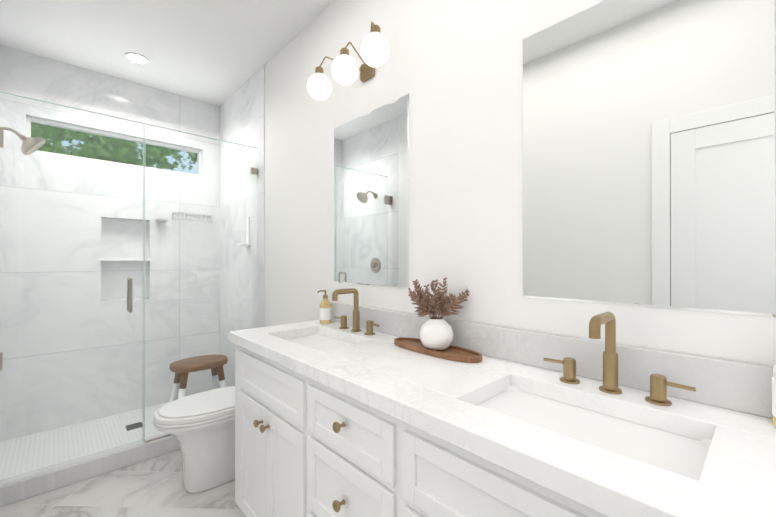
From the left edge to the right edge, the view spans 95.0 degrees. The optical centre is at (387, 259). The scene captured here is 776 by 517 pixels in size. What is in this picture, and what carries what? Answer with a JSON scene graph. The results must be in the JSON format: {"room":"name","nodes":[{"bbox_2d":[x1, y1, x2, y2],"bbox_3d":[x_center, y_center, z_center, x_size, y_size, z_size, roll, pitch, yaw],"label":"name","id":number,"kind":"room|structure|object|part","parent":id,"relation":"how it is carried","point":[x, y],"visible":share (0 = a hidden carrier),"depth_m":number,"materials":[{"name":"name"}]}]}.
{"room":"bathroom","nodes":[
{"label":"bathroom","id":0,"kind":"room"},
{"bbox_2d":[0,45,219,441],"bbox_3d":[-2.186,-0.103,2.975,1.445,2.750,0.120,0,0,-43],"label":"wall tile","id":1,"kind":"structure","parent":0,"point":[27,74],"depth_m":2.79,"materials":[{"name":"white tile"}]},
{"bbox_2d":[26,117,200,175],"bbox_3d":[-2.205,-0.906,2.980,1.160,0.255,0.050,0,0,-43],"label":"window unit","id":2,"kind":"structure","parent":1,"relation":"in","point":[61,125],"depth_m":2.90,"materials":[{"name":"white paint"}]},
{"bbox_2d":[99,258,151,260],"bbox_3d":[-2.179,0.000,2.953,0.349,0.020,0.102,0,0,-43],"label":"shelf","id":3,"kind":"object","parent":1,"relation":"attached to","point":[120,259],"depth_m":2.90,"materials":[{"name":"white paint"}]},
{"bbox_2d":[154,218,167,221],"bbox_3d":[-1.951,-0.339,3.054,0.085,0.022,0.084,0,0,-43],"label":"soap dish","id":4,"kind":"object","parent":1,"relation":"attached to","point":[159,220],"depth_m":3.04,"materials":[{"name":"silver metal"}]},
{"bbox_2d":[172,212,212,222],"bbox_3d":[-1.761,-0.380,3.213,0.316,0.060,0.115,0,0,-43],"label":"shelf","id":5,"kind":"object","parent":1,"relation":"attached to","point":[207,216],"depth_m":3.19,"materials":[{"name":"silver metal"}]},
{"bbox_2d":[0,449,245,516],"bbox_3d":[-0.646,1.318,1.327,1.685,0.100,4.626,0,0,-43],"label":"floor","id":6,"kind":"structure","parent":0,"point":[153,487],"depth_m":1.89,"materials":[{"name":"stone"}]},
{"bbox_2d":[0,402,168,479],"bbox_3d":[-1.866,1.261,2.630,1.445,0.020,0.816,0,0,-43],"label":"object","id":7,"kind":"structure","parent":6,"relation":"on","point":[42,439],"depth_m":2.44,"materials":[{"name":"tile"}]},
{"bbox_2d":[125,422,142,430],"bbox_3d":[-1.903,1.250,2.666,0.100,0.003,0.100,0,0,-43],"label":"floor drain","id":8,"kind":"object","parent":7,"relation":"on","point":[135,425],"depth_m":2.66,"materials":[{"name":"grey metal"}]},
{"bbox_2d":[169,354,227,402],"bbox_3d":[-1.498,1.028,2.827,0.413,0.452,0.310,0,0,-43],"label":"stool","id":9,"kind":"object","parent":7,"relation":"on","point":[221,360],"depth_m":2.78,"materials":[{"name":"brown wood"}]},
{"bbox_2d":[0,433,180,506],"bbox_3d":[-1.553,1.220,2.296,1.445,0.100,0.100,0,0,-43],"label":"curb","id":10,"kind":"object","parent":6,"relation":"on","point":[34,483],"visible":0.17,"depth_m":2.05,"materials":[{"name":"stone"}]},
{"bbox_2d":[0,91,257,481],"bbox_3d":[-1.549,0.146,2.288,1.435,2.045,0.115,0,0,-43],"label":"glass","id":11,"kind":"object","parent":10,"relation":"on","point":[254,171],"visible":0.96,"depth_m":2.18,"materials":[{"name":"clear glass"}]},
{"bbox_2d":[153,386,234,493],"bbox_3d":[-0.946,0.898,2.132,0.780,0.743,0.420,0,0,-43],"label":"toilet","id":12,"kind":"object","parent":6,"relation":"on","point":[200,426],"visible":0.5,"depth_m":1.94,"materials":[{"name":"white ceramic"}]},
{"bbox_3d":[-1.034,0.840,2.049,0.538,0.056,0.376,0,0,-43],"label":"seat","id":13,"kind":"part","parent":12,"relation":"part of","materials":[{"name":"white ceramic"}]},
{"bbox_2d":[228,340,631,516],"bbox_3d":[0.155,0.829,1.108,0.568,0.875,2.110,0,0,-43],"label":"bathroom vanity","id":14,"kind":"object","parent":6,"relation":"on","point":[351,410],"depth_m":1.03,"materials":[{"name":"white paint"}]},
{"bbox_2d":[228,320,775,516],"bbox_3d":[0.154,0.369,1.129,0.543,0.045,2.140,0,0,-43],"label":"countertop","id":15,"kind":"structure","parent":14,"relation":"on","point":[736,477],"depth_m":0.77,"materials":[{"name":"white stone"}]},
{"bbox_2d":[284,332,359,347],"bbox_3d":[-0.314,0.450,1.614,0.325,0.137,0.506,0,0,-43],"label":"sink","id":16,"kind":"object","parent":15,"relation":"in","point":[313,339],"depth_m":1.73,"materials":[{"name":"white ceramic"}]},
{"bbox_2d":[317,290,330,323],"bbox_3d":[-0.350,0.257,1.958,0.076,0.181,0.063,0,0,-43],"label":"soap bottle","id":17,"kind":"object","parent":15,"relation":"on","point":[325,311],"visible":1,"depth_m":1.94,"materials":[{"name":"yellow"}]},
{"bbox_2d":[332,288,379,335],"bbox_3d":[-0.196,0.243,1.697,0.164,0.210,0.344,0,0,-43],"label":"faucet","id":18,"kind":"object","parent":15,"relation":"on","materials":[{"name":"gold metal"}]},
{"bbox_2d":[394,337,481,362],"bbox_3d":[0.175,0.337,1.348,0.124,0.018,0.400,0,0,-43],"label":"tray","id":19,"kind":"object","parent":15,"relation":"on","point":[455,353],"visible":0.88,"depth_m":1.30,"materials":[{"name":"brown wood"}]},
{"bbox_2d":[408,278,469,350],"bbox_3d":[0.197,0.200,1.359,0.255,0.269,0.246,0,0,-43],"label":"vase","id":20,"kind":"object","parent":19,"relation":"on","point":[436,333],"visible":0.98,"depth_m":1.31,"materials":[{"name":"white ceramic"}]},
{"bbox_2d":[476,384,707,475],"bbox_3d":[0.430,0.448,0.819,0.325,0.137,0.506,0,0,-43],"label":"sink","id":21,"kind":"object","parent":15,"relation":"in","point":[680,449],"depth_m":0.83,"materials":[{"name":"white ceramic"}]},
{"bbox_2d":[540,312,699,407],"bbox_3d":[0.548,0.241,0.902,0.164,0.210,0.346,0,0,-43],"label":"faucet","id":22,"kind":"object","parent":15,"relation":"on","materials":[{"name":"gold metal"}]},
{"bbox_2d":[772,363,775,427],"bbox_3d":[0.824,0.239,0.713,0.081,0.211,0.073,0,0,-43],"label":"soap bottle","id":23,"kind":"object","parent":15,"relation":"on","point":[774,395],"visible":0.94,"depth_m":0.73,"materials":[{"name":"white"}]},
{"bbox_2d":[0,0,333,105],"bbox_3d":[-0.646,-1.532,1.334,1.685,0.100,4.626,0,0,-43],"label":"ceiling","id":24,"kind":"structure","parent":0,"point":[217,52],"depth_m":2.35,"materials":[{"name":"white paint"}]},
{"bbox_2d":[124,52,148,64],"bbox_3d":[-1.842,-1.476,2.608,0.150,0.006,0.150,0,0,-43],"label":"recessed light","id":25,"kind":"object","parent":24,"relation":"in","point":[137,58],"visible":1,"depth_m":2.61,"materials":[{"name":"white paint"}]},
{"bbox_2d":[265,0,775,366],"bbox_3d":[0.306,-0.107,1.458,0.120,2.750,3.510,0,0,-43],"label":"wall","id":26,"kind":"structure","parent":0,"point":[453,68],"depth_m":1.46,"materials":[{"name":"white paint"}]},
{"bbox_2d":[219,65,264,387],"bbox_3d":[-1.280,-0.103,3.059,0.008,2.750,0.996,0,0,-43],"label":"wall tiles","id":27,"kind":"structure","parent":26,"relation":"attached to","point":[242,114],"depth_m":3.01,"materials":[{"name":"white tile"}]},
{"bbox_2d":[238,217,250,245],"bbox_3d":[-1.162,-0.231,2.871,0.075,0.235,0.090,0,0,-43],"label":"shower caddy","id":28,"kind":"object","parent":27,"relation":"attached to","point":[247,231],"depth_m":2.88,"materials":[{"name":"white plastic"}]},
{"bbox_2d":[306,22,390,100],"bbox_3d":[-0.177,-0.948,1.729,0.217,0.219,0.584,0,0,-43],"label":"sconce","id":29,"kind":"object","parent":26,"relation":"attached to","point":[375,48],"visible":1,"depth_m":1.66,"materials":[{"name":"white glass"}]},
{"bbox_3d":[-0.161,-0.985,1.745,0.171,0.143,0.492,0,0,-43],"label":"frame","id":30,"kind":"part","parent":29,"relation":"part of","materials":[{"name":"gold metal"}]},
{"bbox_2d":[334,93,408,287],"bbox_3d":[-0.108,-0.311,1.808,0.005,0.880,0.590,0,0,-43],"label":"mirror","id":31,"kind":"object","parent":26,"relation":"attached to","point":[371,197],"visible":0.93,"depth_m":1.77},
{"bbox_2d":[321,300,771,417],"bbox_3d":[0.345,0.292,1.308,0.020,0.110,2.140,0,0,-43],"label":"backsplash","id":32,"kind":"structure","parent":26,"relation":"attached to","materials":[{"name":"stone"}]},
{"bbox_2d":[522,0,775,316],"bbox_3d":[0.655,-0.313,0.993,0.005,0.880,0.590,0,0,-43],"label":"mirror","id":33,"kind":"object","parent":26,"relation":"attached to","point":[648,153],"visible":1,"depth_m":0.94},
{"bbox_3d":[-2.417,-0.105,2.077,0.120,2.750,1.116,0,0,-43],"label":"wall tiles","id":34,"kind":"structure","parent":0,"visible":0},
{"bbox_2d":[0,127,45,154],"bbox_3d":[-2.149,-0.685,2.058,0.243,0.143,0.140,0,0,-43],"label":"shower head","id":35,"kind":"object","parent":34,"relation":"attached to","point":[28,141],"depth_m":2.06},
{"label":"outside","id":36,"kind":"structure","parent":0,"visible":0},
{"bbox_2d":[31,123,196,173],"bbox_3d":[-2.923,-1.476,3.864,5.000,3.500,0.020,0,0,-43],"label":"window","id":37,"kind":"structure","parent":36,"point":[60,142],"depth_m":3.80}
]}

